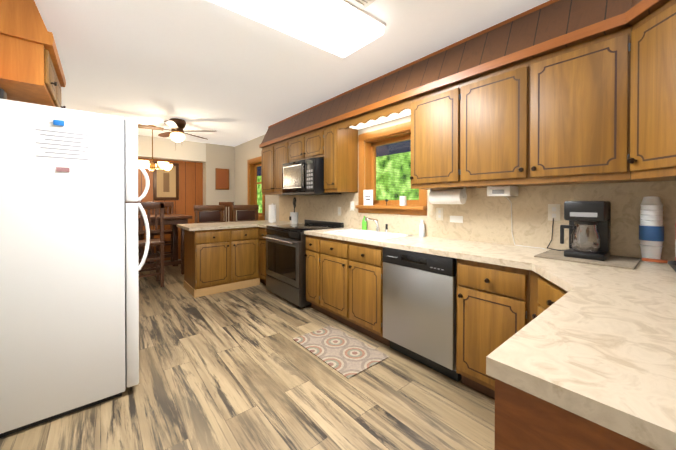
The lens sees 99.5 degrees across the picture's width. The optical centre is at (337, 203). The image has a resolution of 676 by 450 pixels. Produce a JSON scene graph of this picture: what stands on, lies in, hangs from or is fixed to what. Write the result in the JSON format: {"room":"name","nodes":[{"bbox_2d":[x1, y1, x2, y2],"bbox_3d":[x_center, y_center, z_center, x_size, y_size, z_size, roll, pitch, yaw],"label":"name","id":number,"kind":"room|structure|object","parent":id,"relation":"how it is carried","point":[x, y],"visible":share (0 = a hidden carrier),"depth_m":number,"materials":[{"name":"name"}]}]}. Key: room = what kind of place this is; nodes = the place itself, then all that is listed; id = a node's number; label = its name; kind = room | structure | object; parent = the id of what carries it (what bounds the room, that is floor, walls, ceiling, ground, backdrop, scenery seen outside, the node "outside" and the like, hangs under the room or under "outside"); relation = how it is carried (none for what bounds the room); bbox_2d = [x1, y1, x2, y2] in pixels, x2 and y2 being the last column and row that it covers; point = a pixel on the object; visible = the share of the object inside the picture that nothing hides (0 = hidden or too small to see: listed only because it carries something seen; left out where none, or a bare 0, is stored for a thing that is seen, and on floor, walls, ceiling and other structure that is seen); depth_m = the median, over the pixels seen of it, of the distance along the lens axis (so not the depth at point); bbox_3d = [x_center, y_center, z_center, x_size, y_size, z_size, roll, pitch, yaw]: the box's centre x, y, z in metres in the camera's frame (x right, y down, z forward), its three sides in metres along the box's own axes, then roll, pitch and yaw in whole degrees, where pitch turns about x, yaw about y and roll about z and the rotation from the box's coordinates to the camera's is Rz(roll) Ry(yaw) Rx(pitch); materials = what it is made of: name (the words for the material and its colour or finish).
{"room":"kitchen and dining room","nodes":[
{"label":"kitchen and dining room","id":0,"kind":"room"},
{"bbox_2d":[137,135,234,263],"bbox_3d":[-3.763,-0.074,5.959,3.050,2.540,0.500,0,1,-40],"label":"wall","id":1,"kind":"structure","parent":0,"point":[198,162],"depth_m":6.28,"materials":[{"name":"beige paint"}]},
{"bbox_2d":[153,162,178,199],"bbox_3d":[-3.629,-0.480,6.044,0.470,0.790,0.034,0,1,-40],"label":"framed picture","id":2,"kind":"object","parent":1,"relation":"attached to","point":[165,185],"visible":0.94,"depth_m":6.03,"materials":[{"name":"brown wood"}]},
{"bbox_2d":[215,168,228,189],"bbox_3d":[-2.643,-0.569,6.540,0.300,0.480,0.029,0,1,-40],"label":"framed picture","id":3,"kind":"object","parent":1,"relation":"attached to","point":[221,179],"visible":1,"depth_m":6.51,"materials":[{"name":"brown wood"}]},
{"bbox_2d":[0,259,494,449],"bbox_3d":[-1.031,1.273,2.682,3.350,0.100,9.050,0,1,-40],"label":"floor","id":4,"kind":"structure","parent":0,"point":[239,369],"depth_m":1.83,"materials":[{"name":"brown wood"}]},
{"bbox_2d":[0,99,149,437],"bbox_3d":[-1.810,0.339,1.921,0.848,1.780,0.773,0,1,-40],"label":"refrigerator","id":5,"kind":"object","parent":4,"relation":"on","point":[70,268],"visible":1,"depth_m":1.64,"materials":[{"name":"white metal"}]},
{"bbox_2d":[0,88,6,98],"bbox_3d":[-1.868,-0.589,1.562,0.070,0.078,0.080,0,1,-40],"label":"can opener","id":6,"kind":"object","parent":5,"relation":"on","point":[3,94],"visible":0.56,"depth_m":1.55,"materials":[{"name":"black plastic"}]},
{"bbox_2d":[138,209,143,264],"bbox_3d":[-3.892,0.581,5.298,0.460,1.240,0.460,0,1,-40],"label":"dining chair","id":7,"kind":"object","parent":4,"relation":"on","point":[140,248],"visible":0.19,"depth_m":5.33,"materials":[{"name":"brown wood"}]},
{"bbox_2d":[125,202,164,286],"bbox_3d":[-2.856,0.590,4.208,0.460,1.240,0.460,0,1,-40],"label":"dining chair","id":8,"kind":"object","parent":4,"relation":"on","point":[159,243],"visible":0.52,"depth_m":4.15,"materials":[{"name":"brown wood"}]},
{"bbox_2d":[147,202,173,267],"bbox_3d":[-3.469,0.578,5.650,0.460,1.240,0.460,0,1,-40],"label":"dining chair","id":9,"kind":"object","parent":4,"relation":"on","point":[167,205],"visible":0.42,"depth_m":5.76,"materials":[{"name":"brown wood"}]},
{"bbox_2d":[138,214,191,273],"bbox_3d":[-3.221,0.704,4.985,1.030,1.000,1.000,0,1,-40],"label":"pub table","id":10,"kind":"object","parent":4,"relation":"on","point":[173,220],"visible":0.4,"depth_m":4.89,"materials":[{"name":"brown wood"}]},
{"bbox_2d":[194,205,223,222],"bbox_3d":[-2.098,0.613,4.813,0.500,1.185,0.490,0,1,-40],"label":"bar stool","id":11,"kind":"object","parent":4,"relation":"on","point":[209,213],"visible":0.48,"depth_m":4.95,"materials":[{"name":"brown wood"}]},
{"bbox_2d":[184,227,259,297],"bbox_3d":[-1.702,0.776,4.220,0.889,0.868,0.620,0,1,-40],"label":"base cabinet","id":12,"kind":"object","parent":4,"relation":"on","point":[216,260],"depth_m":3.95,"materials":[{"name":"brown wood"}]},
{"bbox_2d":[177,220,268,230],"bbox_3d":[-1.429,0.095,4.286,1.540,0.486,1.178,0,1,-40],"label":"countertop","id":13,"kind":"structure","parent":12,"relation":"on","point":[262,223],"depth_m":4.12,"materials":[{"name":"laminate"}]},
{"bbox_2d":[219,202,233,221],"bbox_3d":[-2.395,0.578,5.671,0.460,1.240,0.460,0,1,35],"label":"dining chair","id":14,"kind":"object","parent":4,"relation":"on","point":[228,204],"visible":0.21,"depth_m":5.78,"materials":[{"name":"brown wood"}]},
{"bbox_2d":[232,205,258,221],"bbox_3d":[-1.598,0.609,5.229,0.500,1.185,0.490,0,1,-40],"label":"bar stool","id":15,"kind":"object","parent":4,"relation":"on","point":[249,213],"visible":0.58,"depth_m":5.37,"materials":[{"name":"brown wood"}]},
{"bbox_2d":[260,227,307,284],"bbox_3d":[-0.819,0.775,4.314,0.627,0.868,0.373,0,1,-40],"label":"base cabinet","id":16,"kind":"object","parent":4,"relation":"on","point":[263,274],"depth_m":4.13,"materials":[{"name":"brown wood"}]},
{"bbox_2d":[269,192,384,246],"bbox_3d":[0.226,0.176,3.029,0.658,0.628,5.228,0,1,-40],"label":"countertop","id":17,"kind":"structure","parent":16,"relation":"on","point":[308,207],"depth_m":3.70,"materials":[{"name":"laminate"}]},
{"bbox_2d":[269,203,275,222],"bbox_3d":[-1.063,0.140,4.629,0.138,0.310,0.140,0,1,-40],"label":"paper towel roll","id":18,"kind":"object","parent":17,"relation":"on","point":[272,213],"visible":0.96,"depth_m":4.58,"materials":[{"name":"white paper"}]},
{"bbox_2d":[289,197,297,223],"bbox_3d":[-0.670,0.095,4.388,0.134,0.405,0.206,0,1,-40],"label":"utensil crock","id":19,"kind":"object","parent":17,"relation":"on","point":[293,217],"visible":1,"depth_m":4.34,"materials":[{"name":"white ceramic"}]},
{"bbox_2d":[362,216,366,229],"bbox_3d":[0.310,0.223,3.352,0.060,0.166,0.058,0,1,-40],"label":"dish soap","id":20,"kind":"object","parent":17,"relation":"on","point":[364,225],"visible":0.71,"depth_m":3.33,"materials":[{"name":"green plastic"}]},
{"bbox_2d":[364,217,387,232],"bbox_3d":[0.387,0.217,2.986,0.224,0.161,0.194,0,1,-40],"label":"faucet","id":21,"kind":"object","parent":17,"relation":"on","point":[377,225],"visible":1,"depth_m":3.01,"materials":[{"name":"silver metal"}]},
{"bbox_2d":[419,220,424,236],"bbox_3d":[0.808,0.230,2.752,0.050,0.161,0.050,0,1,-40],"label":"spray bottle","id":22,"kind":"object","parent":17,"relation":"on","point":[421,229],"visible":1,"depth_m":2.74,"materials":[{"name":"white plastic"}]},
{"bbox_2d":[263,220,343,307],"bbox_3d":[-0.481,0.726,3.782,0.732,0.975,0.860,0,1,-40],"label":"stove","id":23,"kind":"object","parent":4,"relation":"on","point":[285,261],"visible":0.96,"depth_m":3.50,"materials":[{"name":"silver metal"}]},
{"bbox_2d":[293,325,388,378],"bbox_3d":[0.001,1.221,2.434,0.440,0.008,0.750,0,1,-40],"label":"rug","id":24,"kind":"object","parent":4,"relation":"on","point":[344,354],"visible":1,"depth_m":2.38,"materials":[{"name":"beige fabric"}]},
{"bbox_2d":[383,247,460,381],"bbox_3d":[0.791,0.791,2.329,0.593,0.863,0.625,0,1,-40],"label":"dishwasher","id":25,"kind":"object","parent":4,"relation":"on","point":[419,305],"visible":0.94,"depth_m":2.10,"materials":[{"name":"silver metal"}]},
{"bbox_2d":[384,269,566,393],"bbox_3d":[0.940,0.800,1.293,1.782,0.868,0.298,0,1,-40],"label":"base cabinet","id":26,"kind":"object","parent":4,"relation":"on","point":[498,306],"depth_m":1.72,"materials":[{"name":"brown wood"}]},
{"bbox_2d":[385,181,675,449],"bbox_3d":[0.902,0.123,0.808,1.140,0.486,0.948,0,1,-40],"label":"countertop","id":27,"kind":"structure","parent":26,"relation":"on","point":[596,344],"depth_m":0.93,"materials":[{"name":"stone"}]},
{"bbox_2d":[534,249,640,269],"bbox_3d":[1.466,0.316,1.687,0.390,0.008,0.420,0,1,-40],"label":"cutting board","id":28,"kind":"object","parent":27,"relation":"on","point":[624,262],"visible":0.71,"depth_m":1.61,"materials":[{"name":"stone"}]},
{"bbox_2d":[547,201,610,260],"bbox_3d":[1.463,0.146,1.782,0.313,0.330,0.333,0,1,-40],"label":"coffee maker","id":29,"kind":"object","parent":28,"relation":"on","point":[589,226],"visible":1,"depth_m":1.65,"materials":[{"name":"black plastic"}]},
{"bbox_2d":[639,196,663,262],"bbox_3d":[1.738,0.138,1.586,0.094,0.365,0.095,0,1,-40],"label":"cups","id":30,"kind":"object","parent":27,"relation":"on","point":[651,232],"visible":0.98,"depth_m":1.56,"materials":[{"name":"white plastic"}]},
{"bbox_2d":[642,258,675,271],"bbox_3d":[1.645,0.297,1.316,0.256,0.050,0.338,0,1,-40],"label":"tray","id":31,"kind":"object","parent":27,"relation":"on","point":[672,264],"visible":1,"depth_m":1.40,"materials":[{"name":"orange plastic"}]},
{"bbox_2d":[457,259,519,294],"bbox_3d":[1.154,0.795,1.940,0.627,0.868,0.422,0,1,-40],"label":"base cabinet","id":32,"kind":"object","parent":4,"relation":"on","point":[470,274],"depth_m":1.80,"materials":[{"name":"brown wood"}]},
{"bbox_2d":[484,367,654,449],"bbox_3d":[1.243,0.803,0.929,1.782,0.868,0.687,0,1,-40],"label":"base cabinet","id":33,"kind":"object","parent":4,"relation":"on","point":[524,420],"depth_m":0.56,"materials":[{"name":"brown wood"}]},
{"bbox_2d":[34,0,549,146],"bbox_3d":[-1.031,-1.367,2.660,3.350,0.100,9.050,0,1,-40],"label":"ceiling","id":34,"kind":"structure","parent":0,"point":[232,78],"depth_m":2.57,"materials":[{"name":"white paint"}]},
{"bbox_2d":[138,125,172,170],"bbox_3d":[-3.178,-0.950,4.902,0.626,0.768,0.607,0,1,-40],"label":"chandelier","id":35,"kind":"object","parent":34,"relation":"hanging from","point":[152,166],"visible":0.85,"depth_m":4.84,"materials":[{"name":"white glass"}]},
{"bbox_2d":[138,118,216,147],"bbox_3d":[-2.588,-1.081,4.526,1.154,0.498,1.177,0,1,-40],"label":"ceiling fan","id":36,"kind":"object","parent":34,"relation":"hanging from","point":[177,127],"visible":1,"depth_m":4.46,"materials":[{"name":"brown wood"}]},
{"bbox_2d":[208,0,385,57],"bbox_3d":[-0.285,-1.267,1.850,1.260,0.083,0.470,0,1,-40],"label":"ceiling light fixture","id":37,"kind":"object","parent":34,"relation":"attached to","point":[343,28],"visible":1,"depth_m":1.92,"materials":[{"name":"white plastic"}]},
{"bbox_2d":[346,0,375,9],"bbox_3d":[0.076,-1.298,1.650,0.480,0.018,0.300,0,1,-40],"label":"ceiling vent","id":38,"kind":"object","parent":34,"relation":"in","point":[362,4],"visible":1,"depth_m":1.84,"materials":[{"name":"white"}]},
{"bbox_2d":[235,115,662,220],"bbox_3d":[-0.203,-0.060,4.178,0.150,2.540,7.790,0,1,-40],"label":"wall","id":39,"kind":"structure","parent":0,"point":[246,151],"depth_m":5.91,"materials":[{"name":"beige paint"}]},
{"bbox_2d":[247,156,264,220],"bbox_3d":[-1.615,-0.303,5.857,0.171,1.270,0.810,0,1,-40],"label":"dining room window","id":40,"kind":"structure","parent":39,"relation":"in","point":[253,164],"depth_m":6.06,"materials":[{"name":"brown wood"}]},
{"bbox_2d":[261,144,270,194],"bbox_3d":[-1.023,-0.549,4.768,0.347,0.789,0.450,0,1,-40],"label":"upper cabinet","id":41,"kind":"object","parent":39,"relation":"attached to","point":[265,152],"depth_m":4.68,"materials":[{"name":"brown wood"}]},
{"bbox_2d":[259,118,286,147],"bbox_3d":[-0.885,-1.136,4.577,0.373,0.386,0.912,0,1,-40],"label":"soffit","id":42,"kind":"object","parent":39,"relation":"attached to","point":[275,132],"depth_m":4.53,"materials":[{"name":"brown wood"}]},
{"bbox_2d":[271,140,286,194],"bbox_3d":[-0.735,-0.547,4.422,0.347,0.789,0.450,0,1,-40],"label":"upper cabinet","id":43,"kind":"object","parent":39,"relation":"attached to","point":[278,151],"depth_m":4.38,"materials":[{"name":"brown wood"}]},
{"bbox_2d":[287,113,298,139],"bbox_3d":[-0.461,-1.132,4.067,0.373,0.386,0.414,0,1,-40],"label":"soffit","id":44,"kind":"object","parent":39,"relation":"attached to","point":[293,121],"depth_m":4.12,"materials":[{"name":"brown wood"}]},
{"bbox_2d":[287,136,302,162],"bbox_3d":[-0.454,-0.763,4.082,0.347,0.350,0.424,0,1,-40],"label":"upper cabinet","id":45,"kind":"object","parent":39,"relation":"attached to","point":[295,145],"depth_m":3.99,"materials":[{"name":"brown wood"}]},
{"bbox_2d":[299,104,318,135],"bbox_3d":[-0.197,-1.130,3.749,0.373,0.386,0.414,0,1,-40],"label":"soffit","id":46,"kind":"object","parent":39,"relation":"attached to","point":[308,118],"depth_m":3.80,"materials":[{"name":"brown wood"}]},
{"bbox_2d":[303,128,322,159],"bbox_3d":[-0.183,-0.761,3.756,0.347,0.350,0.425,0,1,-40],"label":"upper cabinet","id":47,"kind":"object","parent":39,"relation":"attached to","point":[312,141],"depth_m":3.66,"materials":[{"name":"brown wood"}]},
{"bbox_2d":[282,157,340,194],"bbox_3d":[-0.388,-0.350,3.889,0.469,0.445,0.795,0,1,-40],"label":"microwave","id":48,"kind":"object","parent":47,"relation":"attached to","point":[303,177],"visible":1,"depth_m":3.62,"materials":[{"name":"black plastic"}]},
{"bbox_2d":[319,99,330,127],"bbox_3d":[0.019,-1.127,3.489,0.373,0.386,0.261,0,1,-40],"label":"soffit","id":49,"kind":"object","parent":39,"relation":"attached to","point":[324,107],"depth_m":3.53,"materials":[{"name":"brown wood"}]},
{"bbox_2d":[323,124,358,191],"bbox_3d":[0.033,-0.539,3.498,0.347,0.789,0.249,0,1,-40],"label":"upper cabinet","id":50,"kind":"object","parent":39,"relation":"attached to","point":[340,142],"depth_m":3.39,"materials":[{"name":"brown wood"}]},
{"bbox_2d":[350,201,353,210],"bbox_3d":[0.177,0.025,3.578,0.006,0.116,0.070,0,1,-40],"label":"electrical outlet","id":51,"kind":"object","parent":39,"relation":"attached to","point":[351,202],"depth_m":3.58,"materials":[{"name":"beige plastic"}]},
{"bbox_2d":[331,65,406,127],"bbox_3d":[0.427,-1.123,2.999,0.373,0.386,1.015,0,1,-40],"label":"soffit","id":52,"kind":"object","parent":39,"relation":"attached to","point":[383,98],"depth_m":2.93,"materials":[{"name":"brown wood"}]},
{"bbox_2d":[355,121,427,215],"bbox_3d":[0.596,-0.366,3.155,0.224,0.950,0.950,0,1,-40],"label":"kitchen window","id":53,"kind":"structure","parent":39,"relation":"in","point":[373,140],"depth_m":3.27,"materials":[{"name":"brown wood"}]},
{"bbox_2d":[364,190,406,205],"bbox_3d":[0.500,-0.075,3.153,0.070,0.180,0.605,0,1,-40],"label":"decorations","id":54,"kind":"object","parent":53,"relation":"on","point":[368,197],"visible":1,"depth_m":3.28,"materials":[{"name":"white paper"}]},
{"bbox_2d":[407,84,462,189],"bbox_3d":[0.906,-0.530,2.447,0.347,0.789,0.454,0,1,-40],"label":"upper cabinet","id":55,"kind":"object","parent":39,"relation":"attached to","point":[433,114],"depth_m":2.34,"materials":[{"name":"brown wood"}]},
{"bbox_2d":[429,188,466,203],"bbox_3d":[0.928,-0.066,2.433,0.124,0.136,0.312,0,1,-40],"label":"paper towel holder","id":56,"kind":"object","parent":55,"relation":"attached to","point":[455,196],"visible":1,"depth_m":2.37,"materials":[{"name":"white paper"}]},
{"bbox_2d":[436,208,442,219],"bbox_3d":[0.944,0.093,2.656,0.006,0.116,0.070,0,1,-40],"label":"electrical outlet","id":57,"kind":"object","parent":39,"relation":"attached to","point":[439,211],"depth_m":2.65,"materials":[{"name":"beige plastic"}]},
{"bbox_2d":[450,216,462,222],"bbox_3d":[1.047,0.134,2.534,0.004,0.060,0.120,0,1,-40],"label":"electrical outlet","id":58,"kind":"object","parent":39,"relation":"attached to","point":[457,219],"depth_m":2.53,"materials":[{"name":"beige plastic"}]},
{"bbox_2d":[455,60,526,187],"bbox_3d":[1.196,-0.527,2.098,0.347,0.789,0.453,0,1,-40],"label":"upper cabinet","id":59,"kind":"object","parent":39,"relation":"attached to","point":[489,108],"depth_m":1.99,"materials":[{"name":"brown wood"}]},
{"bbox_2d":[407,0,618,99],"bbox_3d":[1.186,-1.116,2.085,0.373,0.386,1.360,0,1,-40],"label":"soffit","id":60,"kind":"object","parent":39,"relation":"attached to","point":[552,25],"depth_m":1.93,"materials":[{"name":"brown wood"}]},
{"bbox_2d":[548,204,559,220],"bbox_3d":[1.500,0.058,1.986,0.006,0.116,0.070,0,1,-40],"label":"electrical outlet","id":61,"kind":"object","parent":39,"relation":"attached to","point":[554,211],"depth_m":1.98,"materials":[{"name":"beige plastic"}]},
{"bbox_2d":[523,32,634,185],"bbox_3d":[1.486,-0.525,1.750,0.347,0.789,0.453,0,1,-40],"label":"upper cabinet","id":62,"kind":"object","parent":39,"relation":"attached to","point":[561,92],"depth_m":1.64,"materials":[{"name":"brown wood"}]},
{"bbox_2d":[487,185,546,249],"bbox_3d":[1.284,0.092,2.053,0.242,0.447,0.322,0,1,-40],"label":"can opener","id":63,"kind":"object","parent":62,"relation":"attached to","point":[507,190],"visible":0.98,"depth_m":2.04,"materials":[{"name":"white plastic"}]},
{"bbox_2d":[603,0,626,27],"bbox_3d":[1.635,-1.109,1.261,0.571,0.386,0.570,0,1,-40],"label":"soffit","id":64,"kind":"object","parent":39,"relation":"attached to","point":[612,6],"depth_m":1.52,"materials":[{"name":"brown wood"}]},
{"bbox_2d":[619,0,675,181],"bbox_3d":[1.723,-0.550,1.260,0.608,0.848,0.600,0,1,-40],"label":"upper cabinet","id":65,"kind":"object","parent":39,"relation":"attached to","point":[647,28],"depth_m":1.37,"materials":[{"name":"brown wood"}]},
{"bbox_3d":[-2.261,-0.039,1.649,0.150,2.540,9.050,0,1,-40],"label":"wall","id":66,"kind":"structure","parent":0,"visible":0},
{"bbox_2d":[0,0,65,107],"bbox_3d":[-2.097,-0.839,1.876,0.396,0.937,1.040,0,1,-40],"label":"upper cabinet","id":67,"kind":"object","parent":66,"relation":"attached to","point":[31,69],"visible":0.9,"depth_m":1.71,"materials":[{"name":"brown wood"}]},
{"label":"outside","id":68,"kind":"structure","parent":0,"visible":0},
{"bbox_2d":[257,140,418,212],"bbox_3d":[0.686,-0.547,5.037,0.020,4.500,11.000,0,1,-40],"label":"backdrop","id":69,"kind":"structure","parent":68,"point":[395,173],"depth_m":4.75,"materials":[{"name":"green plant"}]}
]}

